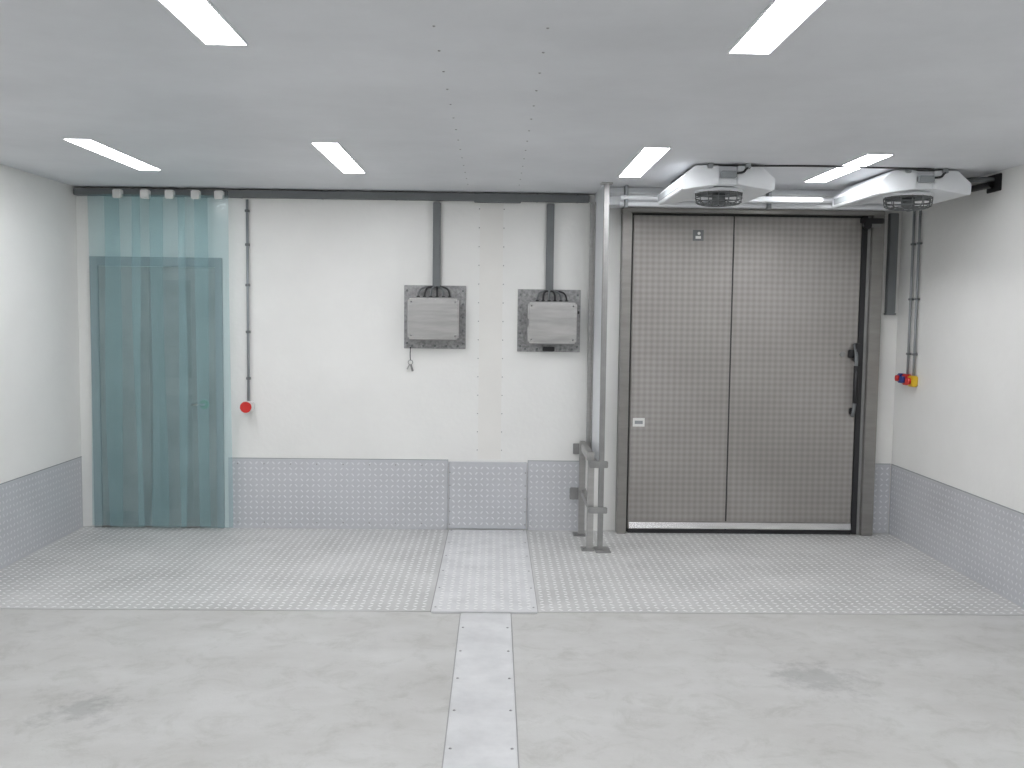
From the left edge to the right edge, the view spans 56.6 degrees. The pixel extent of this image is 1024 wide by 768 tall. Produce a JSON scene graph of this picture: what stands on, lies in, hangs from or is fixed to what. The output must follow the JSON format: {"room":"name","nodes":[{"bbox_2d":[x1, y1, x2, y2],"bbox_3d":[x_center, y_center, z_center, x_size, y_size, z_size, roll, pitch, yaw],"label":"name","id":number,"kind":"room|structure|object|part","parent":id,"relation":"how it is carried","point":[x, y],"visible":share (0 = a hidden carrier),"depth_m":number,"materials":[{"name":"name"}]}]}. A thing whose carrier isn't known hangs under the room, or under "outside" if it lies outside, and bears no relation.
{"room":"cold storage room","nodes":[
{"label":"cold storage room","id":0,"kind":"room"},
{"bbox_2d":[0,164,80,483],"bbox_3d":[-3.248,0.166,2.288,0.150,2.560,9.750,1,4,-1],"label":"wall","id":1,"kind":"structure","parent":0,"point":[40,418],"depth_m":6.49,"materials":[{"name":"white paint"}]},
{"bbox_2d":[0,456,81,484],"bbox_3d":[-3.180,0.898,2.413,0.008,0.004,9.590,1,4,-1],"label":"baseboard","id":2,"kind":"structure","parent":1,"relation":"attached to","point":[80,456],"depth_m":6.53,"materials":[{"name":"grey metal"}]},
{"bbox_2d":[0,457,82,568],"bbox_3d":[-3.221,1.007,4.628,0.006,0.536,5.185,1,4,-1],"label":"sheet","id":3,"kind":"object","parent":1,"relation":"attached to","point":[76,465],"visible":1,"depth_m":6.53,"materials":[{"name":"metal"}]},
{"bbox_2d":[0,461,81,564],"bbox_3d":[-3.218,1.009,4.629,0.002,0.494,5.138,1,4,-1],"label":"treads","id":4,"kind":"object","parent":3,"relation":"attached to","point":[77,461],"visible":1,"depth_m":6.53,"materials":[{"name":"silver metal"}]},
{"bbox_2d":[76,187,901,532],"bbox_3d":[-0.164,-0.159,7.281,6.490,2.560,0.150,1,4,-1],"label":"wall","id":5,"kind":"structure","parent":0,"point":[330,376],"depth_m":7.17,"materials":[{"name":"white paint"}]},
{"bbox_2d":[89,256,102,526],"bbox_3d":[-3.130,0.068,7.156,0.060,2.046,0.030,1,4,-1],"label":"frame","id":6,"kind":"object","parent":5,"relation":"attached to","point":[93,267],"visible":1,"depth_m":7.14,"materials":[{"name":"grey"}]},
{"bbox_2d":[98,266,151,526],"bbox_3d":[-2.914,0.103,7.168,0.367,1.967,0.020,1,4,-1],"label":"leaf","id":7,"kind":"object","parent":5,"relation":"attached to","point":[123,290],"visible":1,"depth_m":7.15,"materials":[{"name":"metal"}]},
{"bbox_2d":[106,511,149,525],"bbox_3d":[-2.916,1.020,7.222,0.330,0.110,0.004,1,4,-1],"label":"kick plate","id":8,"kind":"object","parent":7,"relation":"attached to","point":[112,517],"visible":1,"depth_m":7.22,"materials":[{"name":"metal"}]},
{"bbox_2d":[73,188,228,199],"bbox_3d":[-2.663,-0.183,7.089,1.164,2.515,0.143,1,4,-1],"label":"rail","id":9,"kind":"object","parent":5,"relation":"attached to","point":[116,193],"visible":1,"depth_m":7.00,"materials":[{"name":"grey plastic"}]},
{"bbox_2d":[148,267,154,526],"bbox_3d":[-2.718,0.105,7.173,0.025,1.967,0.016,1,4,-1],"label":"stile","id":10,"kind":"object","parent":5,"relation":"attached to","point":[149,268],"visible":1,"depth_m":7.17,"materials":[{"name":"teal plastic"}]},
{"bbox_2d":[97,256,214,266],"bbox_3d":[-2.653,-0.913,7.093,0.870,0.070,0.030,1,4,-1],"label":"door frame","id":11,"kind":"structure","parent":5,"relation":"in","point":[101,260],"depth_m":7.08,"materials":[{"name":"grey"}]},
{"bbox_2d":[151,267,217,526],"bbox_3d":[-2.469,0.108,7.176,0.472,1.967,0.020,1,4,-1],"label":"leaf","id":12,"kind":"object","parent":5,"relation":"attached to","point":[202,384],"visible":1,"depth_m":7.16,"materials":[{"name":"metal"}]},
{"bbox_2d":[200,400,208,408],"bbox_3d":[-2.321,0.154,7.164,0.070,0.070,0.015,1,4,-1],"label":"rose","id":13,"kind":"object","parent":12,"relation":"attached to","point":[206,402],"visible":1,"depth_m":7.16,"materials":[{"name":"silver metal"}]},
{"bbox_3d":[-2.320,0.155,7.149,0.018,0.018,0.025,1,4,-1],"label":"handle neck","id":14,"kind":"object","parent":13,"relation":"attached to","visible":0},
{"bbox_2d":[191,403,202,405],"bbox_3d":[-2.365,0.155,7.141,0.090,0.018,0.018,1,4,-1],"label":"lever","id":15,"kind":"object","parent":14,"relation":"attached to","point":[192,404],"visible":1,"depth_m":7.13,"materials":[{"name":"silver metal"}]},
{"bbox_2d":[215,258,224,527],"bbox_3d":[-2.205,0.078,7.173,0.050,2.046,0.030,1,4,-1],"label":"frame","id":16,"kind":"object","parent":5,"relation":"attached to","point":[218,261],"visible":1,"depth_m":7.16,"materials":[{"name":"grey metal"}]},
{"bbox_2d":[240,199,253,412],"bbox_3d":[-1.979,-0.579,7.086,0.084,1.585,0.110,1,4,-1],"label":"button","id":17,"kind":"object","parent":5,"relation":"attached to","point":[247,406],"visible":1,"depth_m":7.10,"materials":[{"name":"grey metal"}]},
{"bbox_2d":[228,458,447,528],"bbox_3d":[-1.324,0.839,7.255,1.670,0.536,0.006,1,4,-1],"label":"sheet","id":18,"kind":"object","parent":5,"relation":"attached to","point":[247,465],"visible":1,"depth_m":7.25,"materials":[{"name":"metal"}]},
{"bbox_2d":[232,461,443,526],"bbox_3d":[-1.324,0.842,7.252,1.612,0.494,0.002,1,4,-1],"label":"treads","id":19,"kind":"object","parent":18,"relation":"attached to","point":[234,461],"visible":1,"depth_m":7.25,"materials":[{"name":"silver metal"}]},
{"bbox_2d":[228,457,551,528],"bbox_3d":[0.376,0.851,7.274,5.070,0.530,0.029,1,4,-1],"label":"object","id":20,"kind":"structure","parent":5,"relation":"attached to","point":[482,495],"depth_m":7.25,"materials":[{"name":"metal"}]},
{"bbox_2d":[228,189,589,202],"bbox_3d":[-0.762,-1.393,7.072,2.680,0.067,0.066,1,4,-1],"label":"cable tray","id":21,"kind":"object","parent":5,"relation":"attached to","point":[270,194],"visible":1,"depth_m":7.05,"materials":[{"name":"grey metal"}]},
{"bbox_2d":[404,202,465,370],"bbox_3d":[-0.577,-0.720,7.080,0.465,1.268,0.155,1,4,-1],"label":"junction box","id":22,"kind":"object","parent":5,"relation":"attached to","point":[435,314],"visible":1,"depth_m":7.07,"materials":[{"name":"metal"}]},
{"bbox_3d":[-0.584,-0.482,7.036,0.379,0.304,0.022,1,4,-1],"label":"lid","id":23,"kind":"part","parent":22,"relation":"part of","materials":[{"name":"silver metal"}]},
{"bbox_2d":[478,204,503,458],"bbox_3d":[-0.162,-0.388,7.188,0.175,1.930,0.002,1,4,-1],"label":"strip","id":24,"kind":"object","parent":5,"relation":"attached to","point":[491,215],"visible":1,"depth_m":7.19,"materials":[{"name":"white paint"}]},
{"bbox_2d":[517,204,580,351],"bbox_3d":[0.284,-0.791,7.088,0.475,1.108,0.158,1,4,-1],"label":"junction box","id":25,"kind":"object","parent":5,"relation":"attached to","point":[548,320],"visible":1,"depth_m":7.09,"materials":[{"name":"metal"}]},
{"bbox_3d":[0.298,-0.453,7.053,0.364,0.304,0.022,1,4,-1],"label":"lid","id":26,"kind":"part","parent":25,"relation":"part of","materials":[{"name":"silver metal"}]},
{"bbox_2d":[527,461,585,530],"bbox_3d":[0.338,0.857,7.285,0.444,0.536,0.006,1,4,-1],"label":"sheet","id":27,"kind":"object","parent":5,"relation":"attached to","point":[545,468],"visible":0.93,"depth_m":7.28,"materials":[{"name":"metal"}]},
{"bbox_2d":[529,464,577,527],"bbox_3d":[0.338,0.859,7.282,0.408,0.494,0.002,1,4,-1],"label":"treads","id":28,"kind":"object","parent":27,"relation":"attached to","point":[531,464],"visible":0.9,"depth_m":7.28,"materials":[{"name":"silver metal"}]},
{"bbox_2d":[615,212,631,533],"bbox_3d":[0.842,-0.071,7.174,0.070,2.416,0.110,1,4,-1],"label":"frame","id":29,"kind":"object","parent":5,"relation":"attached to","point":[626,217],"visible":1,"depth_m":7.13,"materials":[{"name":"silver metal"}]},
{"bbox_2d":[626,213,632,530],"bbox_3d":[0.885,-0.076,7.207,0.014,2.410,0.045,1,4,-1],"label":"gasket","id":30,"kind":"object","parent":5,"relation":"attached to","point":[632,213],"visible":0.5,"depth_m":7.18,"materials":[{"name":"grey rubber"}]},
{"bbox_2d":[628,215,634,518],"bbox_3d":[0.899,-0.112,7.155,0.008,2.290,0.005,1,4,-1],"label":"trim","id":31,"kind":"structure","parent":5,"relation":"attached to","point":[634,215],"depth_m":7.15,"materials":[{"name":"silver metal"}]},
{"bbox_2d":[627,215,733,528],"bbox_3d":[1.267,-0.076,7.201,0.748,2.369,0.070,1,4,-1],"label":"leaf","id":32,"kind":"object","parent":5,"relation":"attached to","point":[683,285],"visible":0.9,"depth_m":7.16,"materials":[{"name":"silver metal"}]},
{"bbox_2d":[633,418,644,426],"bbox_3d":[0.958,0.290,7.186,0.090,0.065,0.004,1,4,-1],"label":"rating label","id":33,"kind":"object","parent":32,"relation":"attached to","point":[634,419],"visible":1,"depth_m":7.18,"materials":[{"name":"white plastic"}]},
{"bbox_2d":[693,230,703,240],"bbox_3d":[1.390,-1.109,7.091,0.080,0.080,0.004,1,4,-1],"label":"warning sign","id":34,"kind":"object","parent":32,"relation":"attached to","point":[695,232],"visible":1,"depth_m":7.09,"materials":[{"name":"white plastic"}]},
{"bbox_2d":[628,520,850,527],"bbox_3d":[1.736,1.076,7.254,1.711,0.055,0.008,1,4,-1],"label":"strip","id":35,"kind":"object","parent":32,"relation":"attached to","point":[628,520],"visible":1,"depth_m":7.25,"materials":[{"name":"silver metal"}]},
{"bbox_2d":[609,187,841,197],"bbox_3d":[1.756,-1.375,6.939,2.130,0.039,0.420,1,4,-1],"label":"lintel","id":36,"kind":"object","parent":5,"relation":"attached to","point":[614,191],"visible":0.16,"depth_m":6.74,"materials":[{"name":"white paint"}]},
{"bbox_2d":[725,216,734,520],"bbox_3d":[1.645,-0.072,7.209,0.010,2.369,0.068,1,4,-1],"label":"strip","id":37,"kind":"object","parent":5,"relation":"attached to","point":[734,216],"visible":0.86,"depth_m":7.17,"materials":[{"name":"grey"}]},
{"bbox_2d":[609,196,890,211],"bbox_3d":[1.754,-1.331,7.033,2.130,0.062,0.240,1,4,-1],"label":"trim","id":38,"kind":"structure","parent":5,"relation":"attached to","point":[613,200],"depth_m":7.02,"materials":[{"name":"metal"}]},
{"bbox_2d":[621,207,884,357],"bbox_3d":[1.793,-0.754,7.126,1.955,1.095,0.140,1,4,-1],"label":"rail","id":39,"kind":"structure","parent":5,"relation":"in","point":[636,211],"depth_m":7.06,"materials":[{"name":"silver metal"}]},
{"bbox_3d":[1.799,-1.284,7.102,1.955,0.034,0.110,1,4,-1],"label":"frame","id":40,"kind":"part","parent":39,"relation":"part of","materials":[{"name":"silver metal"}]},
{"bbox_3d":[2.570,-0.228,7.162,0.070,0.060,0.030,1,4,-1],"label":"handle mount","id":41,"kind":"part","parent":39,"relation":"part of","materials":[{"name":"black metal"}]},
{"bbox_2d":[853,343,861,361],"bbox_3d":[2.598,-0.237,7.147,0.045,0.140,0.060,1,4,-1],"label":"case","id":42,"kind":"object","parent":39,"relation":"attached to","point":[858,346],"visible":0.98,"depth_m":7.12,"materials":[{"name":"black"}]},
{"bbox_2d":[860,218,883,223],"bbox_3d":[2.677,-1.212,7.060,0.180,0.040,0.015,1,4,-1],"label":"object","id":43,"kind":"structure","parent":39,"relation":"attached to","point":[862,220],"depth_m":7.05,"materials":[{"name":"black metal"}]},
{"bbox_3d":[2.677,-1.212,7.060,0.180,0.040,0.015,1,4,-1],"label":"plate","id":44,"kind":"part","parent":43,"relation":"part of","materials":[{"name":"black metal"}]},
{"bbox_3d":[2.692,-1.173,7.048,0.090,0.025,0.015,1,4,-1],"label":"closer arm","id":45,"kind":"part","parent":39,"relation":"part of","materials":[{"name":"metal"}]},
{"bbox_2d":[726,216,861,529],"bbox_3d":[2.128,-0.064,7.179,0.957,2.369,0.146,1,4,-1],"label":"leaf","id":46,"kind":"object","parent":5,"relation":"attached to","point":[796,280],"depth_m":7.18,"materials":[{"name":"silver metal"}]},
{"bbox_2d":[627,528,850,533],"bbox_3d":[1.735,1.125,7.289,1.711,0.030,0.066,1,4,-1],"label":"seal","id":47,"kind":"object","parent":46,"relation":"attached to","point":[727,531],"visible":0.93,"depth_m":7.26,"materials":[{"name":"black rubber"}]},
{"bbox_2d":[629,522,850,529],"bbox_3d":[1.739,1.082,7.243,1.700,0.045,0.014,1,4,-1],"label":"shiny sweep","id":48,"kind":"object","parent":46,"relation":"attached to","point":[675,525],"visible":1,"depth_m":7.24,"materials":[{"name":"silver metal"}]},
{"bbox_3d":[2.580,-0.026,7.149,0.028,0.558,0.066,1,4,-1],"label":"handle","id":49,"kind":"part","parent":46,"relation":"part of","materials":[{"name":"black metal"}]},
{"bbox_2d":[852,366,858,402],"bbox_3d":[2.580,0.005,7.130,0.038,0.280,0.038,1,4,-1],"label":"handle grip","id":50,"kind":"object","parent":46,"relation":"attached to","point":[856,368],"depth_m":7.12,"materials":[{"name":"black metal"}]},
{"bbox_2d":[850,216,867,533],"bbox_3d":[2.626,-0.056,7.218,0.039,2.410,0.085,1,4,-1],"label":"gasket","id":51,"kind":"object","parent":5,"relation":"attached to","point":[864,237],"visible":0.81,"depth_m":7.18,"materials":[{"name":"black rubber"}]},
{"bbox_2d":[856,216,884,535],"bbox_3d":[2.717,-0.051,7.208,0.090,2.416,0.110,1,4,-1],"label":"frame","id":52,"kind":"object","parent":5,"relation":"attached to","point":[877,234],"visible":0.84,"depth_m":7.15,"materials":[{"name":"silver metal"}]},
{"bbox_2d":[872,464,890,532],"bbox_3d":[2.845,0.884,7.330,0.130,0.536,0.006,1,4,-1],"label":"sheet","id":53,"kind":"object","parent":5,"relation":"attached to","point":[884,476],"visible":0.64,"depth_m":7.33,"materials":[{"name":"metal"}]},
{"bbox_2d":[873,467,888,529],"bbox_3d":[2.845,0.886,7.327,0.107,0.494,0.002,1,4,-1],"label":"treads","id":54,"kind":"object","parent":53,"relation":"attached to","point":[877,467],"visible":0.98,"depth_m":7.33,"materials":[{"name":"silver metal"}]},
{"bbox_2d":[884,213,898,314],"bbox_3d":[2.869,-0.904,7.177,0.075,0.763,0.053,1,4,-1],"label":"cable trunking","id":55,"kind":"object","parent":5,"relation":"attached to","point":[893,218],"visible":1,"depth_m":7.16,"materials":[{"name":"grey metal"}]},
{"bbox_2d":[0,0,1023,193],"bbox_3d":[-0.064,-1.142,2.322,6.490,0.120,9.900,1,4,-1],"label":"ceiling","id":56,"kind":"structure","parent":0,"point":[938,85],"depth_m":3.91,"materials":[{"name":"white paint"}]},
{"bbox_2d":[62,138,161,169],"bbox_3d":[-2.326,-1.344,5.593,0.151,0.005,1.086,1,4,-1],"label":"ceiling light fixture","id":57,"kind":"object","parent":56,"relation":"attached to","point":[90,144],"depth_m":5.50,"materials":[{"name":"white plastic"}]},
{"bbox_2d":[157,0,248,45],"bbox_3d":[-0.962,-1.117,2.695,0.151,0.005,1.086,1,4,-1],"label":"ceiling light fixture","id":58,"kind":"object","parent":56,"relation":"attached to","point":[201,18],"depth_m":2.98,"materials":[{"name":"white plastic"}]},
{"bbox_2d":[310,142,365,172],"bbox_3d":[-1.012,-1.330,5.617,0.151,0.005,1.086,1,4,-1],"label":"ceiling light fixture","id":59,"kind":"object","parent":56,"relation":"attached to","point":[334,152],"depth_m":5.51,"materials":[{"name":"white plastic"}]},
{"bbox_2d":[420,0,560,191],"bbox_3d":[-0.054,-1.078,2.287,0.410,0.002,9.520,1,4,-1],"label":"sheet","id":60,"kind":"object","parent":56,"relation":"attached to","point":[491,57],"depth_m":3.62,"materials":[{"name":"white metal"}]},
{"bbox_2d":[433,26,548,184],"bbox_3d":[-0.057,-1.087,2.447,0.371,0.003,8.411,1,4,-1],"label":"rivets","id":61,"kind":"object","parent":60,"relation":"attached to","point":[433,26],"depth_m":4.12,"materials":[{"name":"grey metal"}]},
{"bbox_2d":[618,147,671,176],"bbox_3d":[0.773,-1.311,5.649,0.151,0.005,1.086,1,4,-1],"label":"ceiling light fixture","id":62,"kind":"object","parent":56,"relation":"attached to","point":[646,157],"depth_m":5.55,"materials":[{"name":"white plastic"}]},
{"bbox_2d":[658,163,774,206],"bbox_3d":[1.275,-1.223,6.035,0.568,0.221,0.877,1,4,-1],"label":"cooler","id":63,"kind":"object","parent":56,"relation":"attached to","point":[727,186],"depth_m":5.65,"materials":[{"name":"white metal"}]},
{"bbox_2d":[619,165,933,211],"bbox_3d":[1.829,-1.261,6.147,2.130,0.150,1.099,1,4,-1],"label":"pipes","id":64,"kind":"object","parent":56,"relation":"attached to","point":[767,202],"visible":0.71,"depth_m":6.61,"materials":[{"name":"white metal"}]},
{"bbox_2d":[746,196,822,203],"bbox_3d":[1.797,-1.260,6.507,0.640,0.035,0.100,1,4,-1],"label":"ceiling light","id":65,"kind":"object","parent":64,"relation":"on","point":[762,199],"depth_m":6.46,"materials":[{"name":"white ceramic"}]},
{"bbox_2d":[727,0,826,54],"bbox_3d":[0.823,-1.098,2.727,0.151,0.005,1.086,1,4,-1],"label":"ceiling light fixture","id":66,"kind":"object","parent":56,"relation":"attached to","point":[780,19],"depth_m":2.95,"materials":[{"name":"white plastic"}]},
{"bbox_2d":[803,154,893,181],"bbox_3d":[2.021,-1.304,5.771,0.151,0.005,1.086,1,4,-1],"label":"ceiling light fixture","id":67,"kind":"object","parent":56,"relation":"attached to","point":[867,159],"depth_m":5.72,"materials":[{"name":"white plastic"}]},
{"bbox_2d":[832,168,970,210],"bbox_3d":[2.484,-1.215,6.117,0.568,0.221,0.857,1,4,-1],"label":"cooler","id":68,"kind":"object","parent":56,"relation":"attached to","point":[901,189],"depth_m":5.81,"materials":[{"name":"white metal"}]},
{"bbox_2d":[0,530,1023,767],"bbox_3d":[-0.097,1.531,2.516,6.490,0.120,9.900,1,4,-1],"label":"floor","id":69,"kind":"structure","parent":0,"point":[79,688],"depth_m":4.21,"materials":[{"name":"concrete"}]},
{"bbox_2d":[0,526,447,611],"bbox_3d":[-1.863,1.176,6.261,2.785,0.004,2.020,1,4,-1],"label":"sheet","id":70,"kind":"object","parent":69,"relation":"on","point":[79,561],"visible":1,"depth_m":6.05,"materials":[{"name":"metal"}]},
{"bbox_2d":[0,527,442,609],"bbox_3d":[-1.863,1.173,6.261,2.726,0.002,1.976,1,4,-1],"label":"treads","id":71,"kind":"object","parent":70,"relation":"on","point":[85,527],"visible":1,"depth_m":6.04,"materials":[{"name":"silver metal"}]},
{"bbox_2d":[430,529,537,767],"bbox_3d":[-0.107,1.464,2.499,0.602,0.015,9.555,1,4,-1],"label":"cover plate","id":72,"kind":"object","parent":69,"relation":"on","point":[485,577],"visible":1,"depth_m":4.90,"materials":[{"name":"metal"}]},
{"bbox_2d":[527,530,1023,615],"bbox_3d":[1.532,1.212,6.322,2.805,0.004,2.020,1,4,-1],"label":"sheet","id":73,"kind":"object","parent":69,"relation":"on","point":[901,568],"visible":0.92,"depth_m":6.05,"materials":[{"name":"metal"}]},
{"bbox_2d":[569,441,607,550],"bbox_3d":[0.553,0.805,6.937,0.169,0.696,0.691,0,4,-5],"label":"barrier","id":74,"kind":"object","parent":73,"relation":"on","point":[584,497],"visible":1,"depth_m":6.71,"materials":[{"name":"silver metal"}]},
{"bbox_3d":[0.541,0.828,6.994,0.040,0.050,0.570,1,4,-1],"label":"rail","id":75,"kind":"part","parent":74,"relation":"part of","materials":[{"name":"silver metal"}]},
{"bbox_3d":[0.543,0.485,6.949,0.045,0.060,0.610,1,4,-1],"label":"rail","id":76,"kind":"part","parent":74,"relation":"part of","materials":[{"name":"silver metal"}]},
{"bbox_2d":[586,182,612,552],"bbox_3d":[0.638,-0.122,6.871,0.120,2.556,0.700,1,4,-1],"label":"vertical pipe","id":77,"kind":"object","parent":73,"relation":"on","point":[599,210],"visible":0.88,"depth_m":6.75,"materials":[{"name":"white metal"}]},
{"bbox_3d":[0.625,-0.432,6.894,0.017,1.940,0.610,1,4,-1],"label":"screen panel","id":78,"kind":"part","parent":77,"relation":"part of","materials":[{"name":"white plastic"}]},
{"bbox_3d":[0.633,-0.106,6.591,0.036,2.548,0.040,1,4,-1],"label":"post","id":79,"kind":"part","parent":77,"relation":"part of","materials":[{"name":"metal"}]},
{"bbox_2d":[530,532,1023,613],"bbox_3d":[1.532,1.211,6.297,2.776,0.002,1.926,1,4,-1],"label":"treads","id":80,"kind":"object","parent":73,"relation":"on","point":[530,532],"visible":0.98,"depth_m":6.07,"materials":[{"name":"silver metal"}]},
{"bbox_2d":[863,221,871,228],"bbox_3d":[2.637,-1.177,7.049,0.056,0.056,0.040,1,4,-1],"label":"roller","id":81,"kind":"object","parent":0,"point":[867,225],"depth_m":7.03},
{"bbox_2d":[892,164,1023,512],"bbox_3d":[3.090,0.234,2.401,0.150,2.560,9.750,1,4,-1],"label":"wall","id":82,"kind":"structure","parent":0,"point":[961,427],"depth_m":6.17,"materials":[{"name":"white paint"}]},
{"bbox_2d":[895,210,921,386],"bbox_3d":[2.908,-0.628,6.958,0.070,1.285,0.270,1,4,-1],"label":"switch","id":83,"kind":"object","parent":82,"relation":"attached to","point":[908,379],"visible":1,"depth_m":6.91,"materials":[{"name":"grey metal"}]},
{"bbox_3d":[2.878,-0.033,7.006,0.025,0.050,0.050,1,4,-1],"label":"knob","id":84,"kind":"part","parent":83,"relation":"part of","materials":[{"name":"blue plastic"}]},
{"bbox_3d":[2.880,-0.020,6.907,0.025,0.050,0.050,1,4,-1],"label":"knob","id":85,"kind":"part","parent":83,"relation":"part of","materials":[{"name":"red plastic"}]},
{"bbox_2d":[889,465,1023,607],"bbox_3d":[2.961,1.073,4.739,0.006,0.536,5.185,1,4,-1],"label":"sheet","id":86,"kind":"object","parent":82,"relation":"attached to","point":[900,492],"visible":1,"depth_m":6.20,"materials":[{"name":"metal"}]},
{"bbox_2d":[890,468,1023,603],"bbox_3d":[2.957,1.075,4.739,0.002,0.494,5.138,1,4,-1],"label":"treads","id":87,"kind":"object","parent":86,"relation":"attached to","point":[893,468],"visible":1,"depth_m":6.20,"materials":[{"name":"silver metal"}]},
{"bbox_2d":[891,464,1023,513],"bbox_3d":[3.001,0.964,2.523,0.008,0.004,9.590,1,4,-1],"label":"baseboard","id":88,"kind":"structure","parent":82,"relation":"attached to","point":[891,464],"depth_m":6.16,"materials":[{"name":"grey metal"}]},
{"bbox_2d":[966,173,1001,193],"bbox_3d":[2.864,-1.256,6.136,0.171,0.105,0.773,0,4,-5],"label":"bracket","id":89,"kind":"object","parent":82,"relation":"attached to","point":[993,183],"visible":0.5,"depth_m":5.83,"materials":[{"name":"black metal"}]},
{"bbox_3d":[2.963,-1.233,5.838,0.012,0.105,0.160,1,4,-1],"label":"wall plate","id":90,"kind":"part","parent":89,"relation":"part of","materials":[{"name":"black metal"}]}
]}

